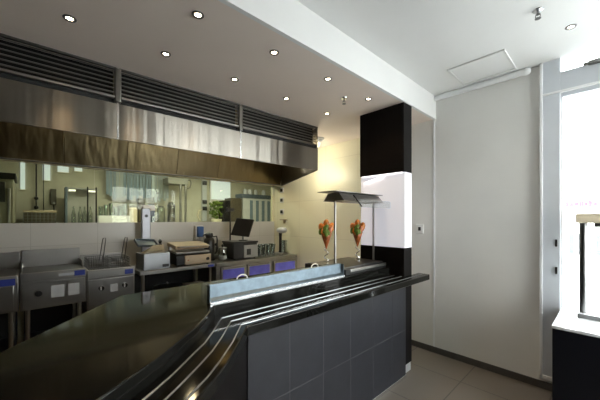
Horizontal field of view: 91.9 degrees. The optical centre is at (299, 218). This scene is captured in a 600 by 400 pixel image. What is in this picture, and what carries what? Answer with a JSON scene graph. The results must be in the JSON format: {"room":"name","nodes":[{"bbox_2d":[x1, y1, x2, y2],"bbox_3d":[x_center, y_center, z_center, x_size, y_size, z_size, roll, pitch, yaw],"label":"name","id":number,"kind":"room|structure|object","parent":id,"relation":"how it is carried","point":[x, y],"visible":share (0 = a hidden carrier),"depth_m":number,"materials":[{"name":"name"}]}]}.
{"room":"commercial kitchen","nodes":[
{"label":"commercial kitchen","id":0,"kind":"room"},
{"bbox_2d":[0,159,273,343],"bbox_3d":[-2.572,0.065,5.118,8.800,2.870,2.400,0,0,-43],"label":"wall","id":1,"kind":"structure","parent":0,"point":[90,178],"depth_m":5.27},
{"bbox_2d":[19,162,25,189],"bbox_3d":[-4.482,-0.714,4.688,0.079,0.492,0.030,0,0,-43],"label":"pane","id":2,"kind":"object","parent":1,"relation":"attached to","point":[22,164],"visible":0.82,"depth_m":4.68,"materials":[{"name":"white glass"}]},
{"bbox_2d":[42,165,49,180],"bbox_3d":[-4.270,-0.789,4.885,0.119,0.302,0.030,0,0,-43],"label":"pane","id":3,"kind":"object","parent":1,"relation":"attached to","point":[46,167],"visible":0.82,"depth_m":4.88,"materials":[{"name":"white glass"}]},
{"bbox_2d":[50,189,56,210],"bbox_3d":[-4.196,-0.207,4.934,0.080,0.606,0.060,0,0,-43],"label":"wall phone","id":4,"kind":"object","parent":1,"relation":"attached to","point":[53,192],"visible":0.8,"depth_m":4.91,"materials":[{"name":"black plastic"}]},
{"bbox_2d":[57,166,69,173],"bbox_3d":[-4.111,-0.859,5.033,0.174,0.122,0.030,0,0,-43],"label":"pane","id":5,"kind":"object","parent":1,"relation":"attached to","point":[60,169],"visible":0.86,"depth_m":5.02,"materials":[{"name":"white glass"}]},
{"bbox_2d":[73,167,82,172],"bbox_3d":[-3.957,-0.881,5.176,0.134,0.087,0.030,0,0,-43],"label":"pane","id":6,"kind":"object","parent":1,"relation":"attached to","point":[75,168],"visible":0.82,"depth_m":5.16,"materials":[{"name":"white glass"}]},
{"bbox_2d":[0,221,273,273],"bbox_3d":[-2.656,0.323,3.394,5.930,0.555,0.012,0,0,-43],"label":"backsplash","id":7,"kind":"structure","parent":1,"relation":"attached to","point":[13,236],"depth_m":3.61,"materials":[{"name":"grey tile"}]},
{"bbox_2d":[194,226,203,239],"bbox_3d":[-1.520,0.210,4.383,0.130,0.220,0.085,0,0,-43],"label":"soap dispenser","id":8,"kind":"object","parent":7,"relation":"attached to","point":[198,230],"visible":0.99,"depth_m":4.35,"materials":[{"name":"white plastic"}]},
{"bbox_2d":[106,170,168,201],"bbox_3d":[-3.216,-0.654,5.782,1.120,0.612,0.150,0,0,-43],"label":"curtain","id":9,"kind":"object","parent":1,"relation":"attached to","point":[115,181],"visible":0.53,"depth_m":5.66,"materials":[{"name":"clear plastic"}]},
{"bbox_2d":[197,180,206,220],"bbox_3d":[-2.270,-0.432,6.713,0.227,0.975,0.075,0,0,-43],"label":"column","id":10,"kind":"structure","parent":1,"relation":"attached to","point":[203,210],"depth_m":6.74,"materials":[{"name":"white plastic"}]},
{"bbox_2d":[210,180,229,217],"bbox_3d":[-1.938,-0.490,7.051,0.540,0.940,0.030,0,0,-43],"label":"frosted window","id":11,"kind":"structure","parent":1,"relation":"in","point":[219,190],"depth_m":7.03,"materials":[{"name":"white glass"}]},
{"bbox_3d":[-2.076,-0.276,3.971,1.216,0.662,0.036,0,0,-43],"label":"glass panel","id":12,"kind":"object","parent":1,"relation":"on","visible":0},
{"bbox_2d":[143,205,154,215],"bbox_3d":[-2.065,-0.117,3.970,0.150,0.145,0.004,0,0,-43],"label":"notice","id":13,"kind":"object","parent":12,"relation":"attached to","point":[152,207],"visible":0.57,"depth_m":3.99,"materials":[{"name":"paper"}]},
{"bbox_2d":[0,0,432,147],"bbox_3d":[-1.576,-1.320,4.047,8.800,0.400,5.325,0,0,-43],"label":"ceiling","id":14,"kind":"structure","parent":0,"point":[206,53],"depth_m":1.94,"materials":[{"name":"paint"}]},
{"bbox_2d":[34,164,43,209],"bbox_3d":[-4.301,-0.560,4.781,0.125,1.120,0.059,0,0,-43],"label":"hanging rod","id":15,"kind":"object","parent":14,"relation":"hanging from","point":[36,198],"visible":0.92,"depth_m":4.75,"materials":[{"name":"black metal"}]},
{"bbox_2d":[62,14,76,22],"bbox_3d":[-1.285,-1.117,1.618,0.064,0.006,0.064,0,0,-43],"label":"recessed light","id":16,"kind":"object","parent":14,"relation":"in","point":[69,18],"visible":1,"depth_m":1.61,"materials":[{"name":"metal"}]},
{"bbox_2d":[0,33,317,185],"bbox_3d":[-1.629,-0.854,3.009,4.870,0.528,1.692,0,0,-42],"label":"extractor hood","id":17,"kind":"object","parent":14,"relation":"hanging from","point":[54,109],"visible":1,"depth_m":2.57,"materials":[{"name":"metal"}]},
{"bbox_2d":[0,33,115,94],"bbox_3d":[-1.760,-0.989,1.833,1.014,0.258,0.080,0,0,-41],"label":"grille","id":18,"kind":"object","parent":17,"relation":"attached to","point":[20,64],"depth_m":1.93,"materials":[{"name":"metal"}]},
{"bbox_2d":[119,68,239,123],"bbox_3d":[-0.989,-0.989,2.515,1.006,0.258,0.080,0,0,-41],"label":"grille","id":19,"kind":"object","parent":17,"relation":"attached to","point":[134,93],"depth_m":2.44,"materials":[{"name":"metal"}]},
{"bbox_2d":[243,105,316,142],"bbox_3d":[-0.208,-0.989,3.206,1.040,0.258,0.080,0,0,-41],"label":"grille","id":20,"kind":"object","parent":17,"relation":"attached to","point":[255,124],"depth_m":3.15,"materials":[{"name":"metal"}]},
{"bbox_2d":[161,51,170,56],"bbox_3d":[-0.910,-1.117,1.966,0.064,0.006,0.064,0,0,-43],"label":"recessed light","id":21,"kind":"object","parent":14,"relation":"in","point":[163,53],"visible":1,"depth_m":1.97,"materials":[{"name":"metal"}]},
{"bbox_2d":[192,10,203,18],"bbox_3d":[-0.559,-1.117,1.589,0.064,0.006,0.064,0,0,-43],"label":"recessed light","id":22,"kind":"object","parent":14,"relation":"in","point":[196,14],"visible":1,"depth_m":1.58,"materials":[{"name":"metal"}]},
{"bbox_2d":[270,50,278,55],"bbox_3d":[-0.173,-1.117,1.949,0.064,0.006,0.064,0,0,-43],"label":"recessed light","id":23,"kind":"object","parent":14,"relation":"in","point":[272,52],"visible":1,"depth_m":1.94,"materials":[{"name":"metal"}]},
{"bbox_2d":[274,66,551,383],"bbox_3d":[1.594,0.065,3.324,0.200,2.870,5.900,0,0,-43],"label":"wall","id":24,"kind":"structure","parent":0,"point":[487,139],"depth_m":3.00,"materials":[{"name":"white paint"}]},
{"bbox_2d":[416,224,423,233],"bbox_3d":[1.393,0.115,3.378,0.020,0.110,0.090,0,0,-43],"label":"light switch","id":25,"kind":"object","parent":24,"relation":"attached to","point":[419,227],"visible":1,"depth_m":3.37,"materials":[{"name":"white plastic"}]},
{"bbox_2d":[433,119,434,346],"bbox_3d":[1.508,0.033,3.265,0.006,2.805,0.020,0,0,-43],"label":"trim","id":26,"kind":"structure","parent":24,"relation":"attached to","point":[434,119],"depth_m":3.26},
{"bbox_2d":[412,340,551,391],"bbox_3d":[1.636,1.468,3.121,0.014,0.065,2.345,0,0,-43],"label":"baseboard","id":27,"kind":"structure","parent":24,"relation":"attached to","point":[517,376],"depth_m":2.87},
{"bbox_2d":[434,67,530,100],"bbox_3d":[1.791,-1.340,2.921,0.065,0.068,0.848,0,0,-43],"label":"trim","id":28,"kind":"structure","parent":24,"relation":"attached to","point":[526,71],"depth_m":2.85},
{"bbox_2d":[540,57,599,381],"bbox_3d":[2.846,0.015,1.850,0.172,2.770,2.035,0,0,-43],"label":"window","id":29,"kind":"structure","parent":24,"relation":"in","point":[556,85],"depth_m":2.50,"materials":[{"name":"white metal"}]},
{"bbox_2d":[565,193,597,206],"bbox_3d":[2.333,-0.154,2.407,0.001,0.108,0.192,0,0,-43],"label":"lettering","id":30,"kind":"object","parent":29,"relation":"attached to","point":[567,203],"depth_m":2.41},
{"bbox_2d":[297,0,599,95],"bbox_3d":[0.422,-1.445,0.082,6.330,0.150,3.145,0,0,-43],"label":"ceiling","id":31,"kind":"structure","parent":0,"point":[421,39],"depth_m":2.11,"materials":[{"name":"paint"}]},
{"bbox_2d":[218,0,435,119],"bbox_3d":[-0.658,-1.320,1.245,6.330,0.400,0.030,0,0,-43],"label":"bulkhead","id":32,"kind":"object","parent":31,"relation":"attached to","point":[292,20],"depth_m":2.05,"materials":[{"name":"paint"}]},
{"bbox_2d":[447,49,516,84],"bbox_3d":[1.654,-1.364,2.642,0.430,0.012,0.444,0,0,-43],"label":"access hatch","id":33,"kind":"object","parent":31,"relation":"attached to","point":[499,62],"visible":1,"depth_m":2.63,"materials":[{"name":"paint"}]},
{"bbox_2d":[532,7,543,20],"bbox_3d":[1.560,-1.341,1.901,0.060,0.057,0.060,0,0,-43],"label":"sprinkler","id":34,"kind":"object","parent":31,"relation":"attached to","point":[538,10],"visible":1,"depth_m":1.90,"materials":[{"name":"silver metal"}]},
{"bbox_2d":[565,24,576,29],"bbox_3d":[1.930,-1.367,2.066,0.064,0.006,0.064,0,0,-43],"label":"recessed light","id":35,"kind":"object","parent":31,"relation":"in","point":[569,27],"visible":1,"depth_m":2.06,"materials":[{"name":"metal"}]},
{"bbox_2d":[378,346,551,399],"bbox_3d":[-0.496,1.550,2.884,8.800,0.100,8.500,0,0,-43],"label":"floor","id":36,"kind":"structure","parent":0,"point":[431,376],"depth_m":2.63,"materials":[{"name":"tile"}]},
{"bbox_2d":[0,172,17,222],"bbox_3d":[-4.297,0.450,3.699,0.980,2.100,0.630,0,0,-43],"label":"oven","id":37,"kind":"object","parent":36,"relation":"on","point":[7,180],"visible":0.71,"depth_m":3.76,"materials":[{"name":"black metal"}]},
{"bbox_2d":[0,172,17,183],"bbox_3d":[-4.301,-0.560,3.703,0.980,0.080,0.620,0,0,-43],"label":"hood","id":38,"kind":"object","parent":37,"relation":"attached to","point":[12,177],"depth_m":3.77,"materials":[{"name":"black metal"}]},
{"bbox_2d":[0,251,19,351],"bbox_3d":[-3.002,0.920,2.614,0.680,1.160,0.624,0,0,-43],"label":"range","id":39,"kind":"object","parent":36,"relation":"on","point":[9,261],"visible":0.87,"depth_m":2.65,"materials":[{"name":"silver metal"}]},
{"bbox_2d":[20,247,86,340],"bbox_3d":[-2.556,0.915,3.007,0.490,1.170,0.654,0,0,-43],"label":"griddle","id":40,"kind":"object","parent":36,"relation":"on","point":[52,281],"visible":0.91,"depth_m":2.93,"materials":[{"name":"metal"}]},
{"bbox_2d":[80,237,134,313],"bbox_3d":[-2.208,0.851,3.320,0.435,1.298,0.631,0,0,-43],"label":"fryer","id":41,"kind":"object","parent":36,"relation":"on","point":[108,277],"visible":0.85,"depth_m":3.14,"materials":[{"name":"metal"}]},
{"bbox_2d":[84,238,107,269],"bbox_3d":[-2.274,0.379,3.240,0.175,0.356,0.422,0,0,-43],"label":"basket","id":42,"kind":"object","parent":41,"relation":"on","point":[103,266],"depth_m":3.20,"materials":[{"name":"metal"}]},
{"bbox_2d":[105,237,128,267],"bbox_3d":[-2.123,0.379,3.380,0.175,0.356,0.422,0,0,-43],"label":"basket","id":43,"kind":"object","parent":41,"relation":"on","point":[124,264],"depth_m":3.32,"materials":[{"name":"metal"}]},
{"bbox_2d":[132,263,214,292],"bbox_3d":[-1.696,1.050,3.834,0.915,0.900,0.634,0,0,-43],"label":"steel table","id":44,"kind":"object","parent":36,"relation":"on","point":[144,281],"visible":0.24,"depth_m":3.90,"materials":[{"name":"silver metal"}]},
{"bbox_2d":[141,208,150,251],"bbox_3d":[-2.006,0.230,3.774,0.150,0.740,0.120,0,0,-43],"label":"upright","id":45,"kind":"object","parent":44,"relation":"on","point":[145,212],"visible":0.49,"depth_m":3.75,"materials":[{"name":"grey metal"}]},
{"bbox_2d":[136,251,169,270],"bbox_3d":[-1.800,0.505,3.553,0.285,0.190,0.300,0,0,44],"label":"toaster","id":46,"kind":"object","parent":44,"relation":"on","point":[149,261],"visible":0.97,"depth_m":3.45,"materials":[{"name":"silver metal"}]},
{"bbox_2d":[134,238,158,246],"bbox_3d":[-1.901,0.295,3.591,0.177,0.115,0.247,0,0,43],"label":"tray","id":47,"kind":"object","parent":46,"relation":"on","point":[139,242],"visible":0.8,"depth_m":3.59,"materials":[{"name":"grey metal"}]},
{"bbox_2d":[141,244,164,253],"bbox_3d":[-1.778,0.359,3.500,0.183,0.098,0.241,0,0,44],"label":"paper sheets","id":48,"kind":"object","parent":46,"relation":"on","point":[155,248],"visible":1,"depth_m":3.47,"materials":[{"name":"beige paper"}]},
{"bbox_2d":[153,282,180,290],"bbox_3d":[-1.723,0.977,3.764,0.351,0.326,0.336,0,0,0],"label":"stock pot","id":49,"kind":"object","parent":44,"relation":"on","point":[167,284],"visible":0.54,"depth_m":3.70,"materials":[{"name":"metal"}]},
{"bbox_2d":[167,241,210,266],"bbox_3d":[-1.472,0.455,3.876,0.460,0.290,0.398,0,0,-43],"label":"press","id":50,"kind":"object","parent":44,"relation":"on","point":[185,252],"visible":0.94,"depth_m":3.77,"materials":[{"name":"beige metal"}]},
{"bbox_2d":[182,280,204,285],"bbox_3d":[-1.439,1.012,3.987,0.250,0.255,0.290,0,0,-43],"label":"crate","id":51,"kind":"object","parent":44,"relation":"on","point":[199,281],"visible":0.23,"depth_m":4.02,"materials":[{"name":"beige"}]},
{"bbox_2d":[0,267,428,399],"bbox_3d":[-0.383,0.990,1.510,1.599,1.020,4.096,0,0,29],"label":"counter","id":52,"kind":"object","parent":36,"relation":"on","point":[343,338],"depth_m":1.57,"materials":[{"name":"black stone"}]},
{"bbox_2d":[204,263,344,304],"bbox_3d":[-0.089,0.413,2.046,1.185,0.134,0.082,0,0,-42],"label":"panel","id":53,"kind":"object","parent":52,"relation":"on","point":[229,290],"visible":1,"depth_m":1.92,"materials":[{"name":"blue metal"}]},
{"bbox_2d":[305,257,385,275],"bbox_3d":[0.455,0.451,2.849,0.645,0.058,0.506,0,0,-43],"label":"hot plate","id":54,"kind":"object","parent":52,"relation":"on","point":[351,266],"visible":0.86,"depth_m":2.75,"materials":[{"name":"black metal"}]},
{"bbox_2d":[318,219,333,263],"bbox_3d":[0.246,0.211,2.735,0.139,0.420,0.125,0,0,36],"label":"cone","id":55,"kind":"object","parent":54,"relation":"on","point":[326,229],"visible":0.99,"depth_m":2.71,"materials":[{"name":"orange food"}]},
{"bbox_2d":[308,257,378,267],"bbox_3d":[0.448,0.426,2.856,0.645,0.008,0.395,0,0,-43],"label":"tray","id":56,"kind":"object","parent":54,"relation":"on","point":[349,262],"depth_m":2.81,"materials":[{"name":"silver metal"}]},
{"bbox_2d":[317,190,382,263],"bbox_3d":[0.565,0.090,2.742,0.820,0.662,0.322,0,0,-43],"label":"gantry","id":57,"kind":"object","parent":54,"relation":"on","point":[334,196],"visible":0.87,"depth_m":2.61,"materials":[{"name":"metal"}]},
{"bbox_2d":[317,190,382,195],"bbox_3d":[0.493,-0.237,2.745,0.720,0.007,0.220,0,0,-43],"label":"shelf","id":58,"kind":"object","parent":57,"relation":"attached to","point":[335,192],"depth_m":2.57,"materials":[{"name":"metal"}]},
{"bbox_2d":[339,200,374,202],"bbox_3d":[0.522,-0.170,2.758,0.610,0.006,0.210,0,0,-43],"label":"heat lamp","id":59,"kind":"object","parent":57,"relation":"attached to","point":[340,201],"depth_m":2.76,"materials":[{"name":"metal"}]},
{"bbox_2d":[350,219,364,260],"bbox_3d":[0.585,0.211,2.944,0.152,0.420,0.123,0,0,12],"label":"cone","id":60,"kind":"object","parent":54,"relation":"on","point":[356,229],"visible":1,"depth_m":2.92,"materials":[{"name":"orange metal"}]},
{"bbox_2d":[209,201,222,221],"bbox_3d":[-1.939,0.539,6.675,0.334,1.921,0.301,0,0,-43],"label":"potted plant","id":61,"kind":"object","parent":36,"relation":"on","point":[215,203],"visible":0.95,"depth_m":6.62,"materials":[{"name":"green plant"}]},
{"bbox_2d":[219,198,241,221],"bbox_3d":[-1.685,0.500,7.021,0.450,2.000,0.300,0,0,-43],"label":"locker","id":62,"kind":"object","parent":36,"relation":"on","point":[236,203],"visible":0.38,"depth_m":6.91,"materials":[{"name":"black laminate"}]},
{"bbox_2d":[198,251,296,281],"bbox_3d":[-0.803,1.050,4.654,1.470,0.900,0.648,0,0,-43],"label":"bench","id":63,"kind":"object","parent":36,"relation":"on","point":[229,268],"visible":0.38,"depth_m":4.30,"materials":[{"name":"metal"}]},
{"bbox_2d":[203,232,217,260],"bbox_3d":[-1.307,0.396,4.221,0.172,0.408,0.177,0,0,4],"label":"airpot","id":64,"kind":"object","parent":63,"relation":"on","point":[209,239],"visible":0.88,"depth_m":4.16,"materials":[{"name":"black plastic"}]},
{"bbox_2d":[218,244,226,260],"bbox_3d":[-1.132,0.483,4.245,0.130,0.235,0.130,0,0,-43],"label":"storage jar","id":65,"kind":"object","parent":63,"relation":"on","point":[222,257],"visible":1,"depth_m":4.21,"materials":[{"name":"clear glass"}]},
{"bbox_2d":[226,208,233,239],"bbox_3d":[-1.111,0.212,4.619,0.130,0.775,0.100,0,0,-43],"label":"pole","id":66,"kind":"object","parent":63,"relation":"on","point":[227,209],"visible":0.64,"depth_m":4.61,"materials":[{"name":"black metal"}]},
{"bbox_2d":[222,240,257,259],"bbox_3d":[-0.923,0.468,4.475,0.430,0.265,0.357,0,0,-43],"label":"cash register","id":67,"kind":"object","parent":63,"relation":"on","point":[236,249],"visible":0.92,"depth_m":4.33,"materials":[{"name":"black plastic"}]},
{"bbox_2d":[231,218,253,240],"bbox_3d":[-0.885,0.158,4.478,0.314,0.354,0.199,0,0,7],"label":"screen","id":68,"kind":"object","parent":67,"relation":"on","point":[242,227],"visible":1,"depth_m":4.46,"materials":[{"name":"plastic"}]},
{"bbox_2d":[273,227,286,254],"bbox_3d":[-0.322,0.368,4.952,0.230,0.464,0.160,0,0,27],"label":"mixer","id":69,"kind":"object","parent":63,"relation":"on","point":[280,230],"visible":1,"depth_m":4.91,"materials":[{"name":"metal"}]},
{"bbox_2d":[235,194,270,221],"bbox_3d":[-1.174,0.440,7.551,0.980,2.120,0.300,0,0,-43],"label":"tall cabinet","id":70,"kind":"object","parent":36,"relation":"on","point":[257,208],"visible":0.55,"depth_m":7.41,"materials":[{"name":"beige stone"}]},
{"bbox_2d":[360,102,411,372],"bbox_3d":[0.880,0.190,3.012,0.160,2.620,0.505,0,0,-43],"label":"column","id":71,"kind":"structure","parent":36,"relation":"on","point":[385,133],"depth_m":2.89,"materials":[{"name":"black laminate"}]},
{"bbox_2d":[551,308,599,399],"bbox_3d":[2.426,1.123,1.763,0.605,0.755,1.300,0,0,-43],"label":"counter","id":72,"kind":"object","parent":36,"relation":"on","point":[575,340],"visible":1,"depth_m":1.96,"materials":[{"name":"laminate"}]},
{"bbox_2d":[576,213,599,320],"bbox_3d":[2.434,0.352,1.994,0.240,0.785,0.768,0,0,-43],"label":"display stand","id":73,"kind":"object","parent":72,"relation":"on","point":[583,312],"visible":1,"depth_m":2.19,"materials":[{"name":"metal"}]},
{"bbox_3d":[-3.259,0.800,5.490,3.300,1.400,0.480,0,0,-43],"label":"storage rack","id":74,"kind":"object","parent":36,"relation":"on","visible":0},
{"bbox_2d":[23,210,56,222],"bbox_3d":[-4.126,-0.018,4.602,0.390,0.235,0.312,0,0,-43],"label":"wire crate","id":75,"kind":"object","parent":74,"relation":"on","point":[29,216],"visible":0.76,"depth_m":4.49,"materials":[{"name":"metal"}]},
{"bbox_2d":[64,187,98,222],"bbox_3d":[-3.694,-0.220,4.908,0.450,0.640,0.221,0,0,-43],"label":"display case","id":76,"kind":"object","parent":74,"relation":"on","point":[80,204],"visible":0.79,"depth_m":4.94,"materials":[{"name":"glass"}]},
{"bbox_2d":[97,203,129,222],"bbox_3d":[-3.381,-0.090,5.254,0.480,0.380,0.260,0,0,-43],"label":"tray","id":77,"kind":"object","parent":74,"relation":"on","point":[100,219],"visible":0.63,"depth_m":5.19,"materials":[{"name":"plastic"}]},
{"bbox_2d":[128,206,136,221],"bbox_3d":[-3.177,-0.070,5.512,0.150,0.340,0.148,0,0,-43],"label":"canister","id":78,"kind":"object","parent":74,"relation":"on","point":[132,211],"visible":0.7,"depth_m":5.45,"materials":[{"name":"beige paper"}]},
{"bbox_2d":[137,198,144,221],"bbox_3d":[-3.094,-0.150,5.643,0.140,0.500,0.120,0,0,-43],"label":"post","id":79,"kind":"object","parent":74,"relation":"on","point":[140,201],"visible":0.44,"depth_m":5.59,"materials":[{"name":"beige metal"}]},
{"bbox_2d":[148,204,154,221],"bbox_3d":[-2.946,-0.100,5.726,0.150,0.400,0.148,0,0,-43],"label":"canister","id":80,"kind":"object","parent":74,"relation":"on","point":[152,217],"visible":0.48,"depth_m":5.70,"materials":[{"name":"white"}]},
{"bbox_2d":[157,206,164,221],"bbox_3d":[-2.807,-0.080,5.856,0.150,0.360,0.148,0,0,-43],"label":"canister","id":81,"kind":"object","parent":74,"relation":"on","point":[158,206],"visible":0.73,"depth_m":5.86,"materials":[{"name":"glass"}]},
{"bbox_2d":[167,202,174,221],"bbox_3d":[-2.660,-0.120,5.992,0.150,0.440,0.148,0,0,-43],"label":"canister","id":82,"kind":"object","parent":74,"relation":"on","point":[171,206],"visible":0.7,"depth_m":5.94,"materials":[{"name":"glass"}]},
{"bbox_2d":[163,177,191,221],"bbox_3d":[-2.539,-0.365,6.035,0.496,0.931,0.300,0,0,-43],"label":"stand","id":83,"kind":"object","parent":74,"relation":"on","point":[180,182],"visible":0.91,"depth_m":5.95,"materials":[{"name":"metal"}]},
{"label":"outside","id":84,"kind":"structure","parent":0,"visible":0},
{"bbox_2d":[564,261,599,309],"bbox_3d":[5.860,1.655,5.446,28.000,0.090,28.000,0,0,-43],"label":"ground","id":85,"kind":"structure","parent":84,"point":[571,269],"depth_m":7.02,"materials":[{"name":"white"}]},
{"bbox_2d":[564,169,599,263],"bbox_3d":[9.379,-0.090,14.858,4.030,3.400,17.000,0,0,-43],"label":"building","id":86,"kind":"structure","parent":85,"relation":"on","point":[587,181],"depth_m":10.80,"materials":[{"name":"white"}]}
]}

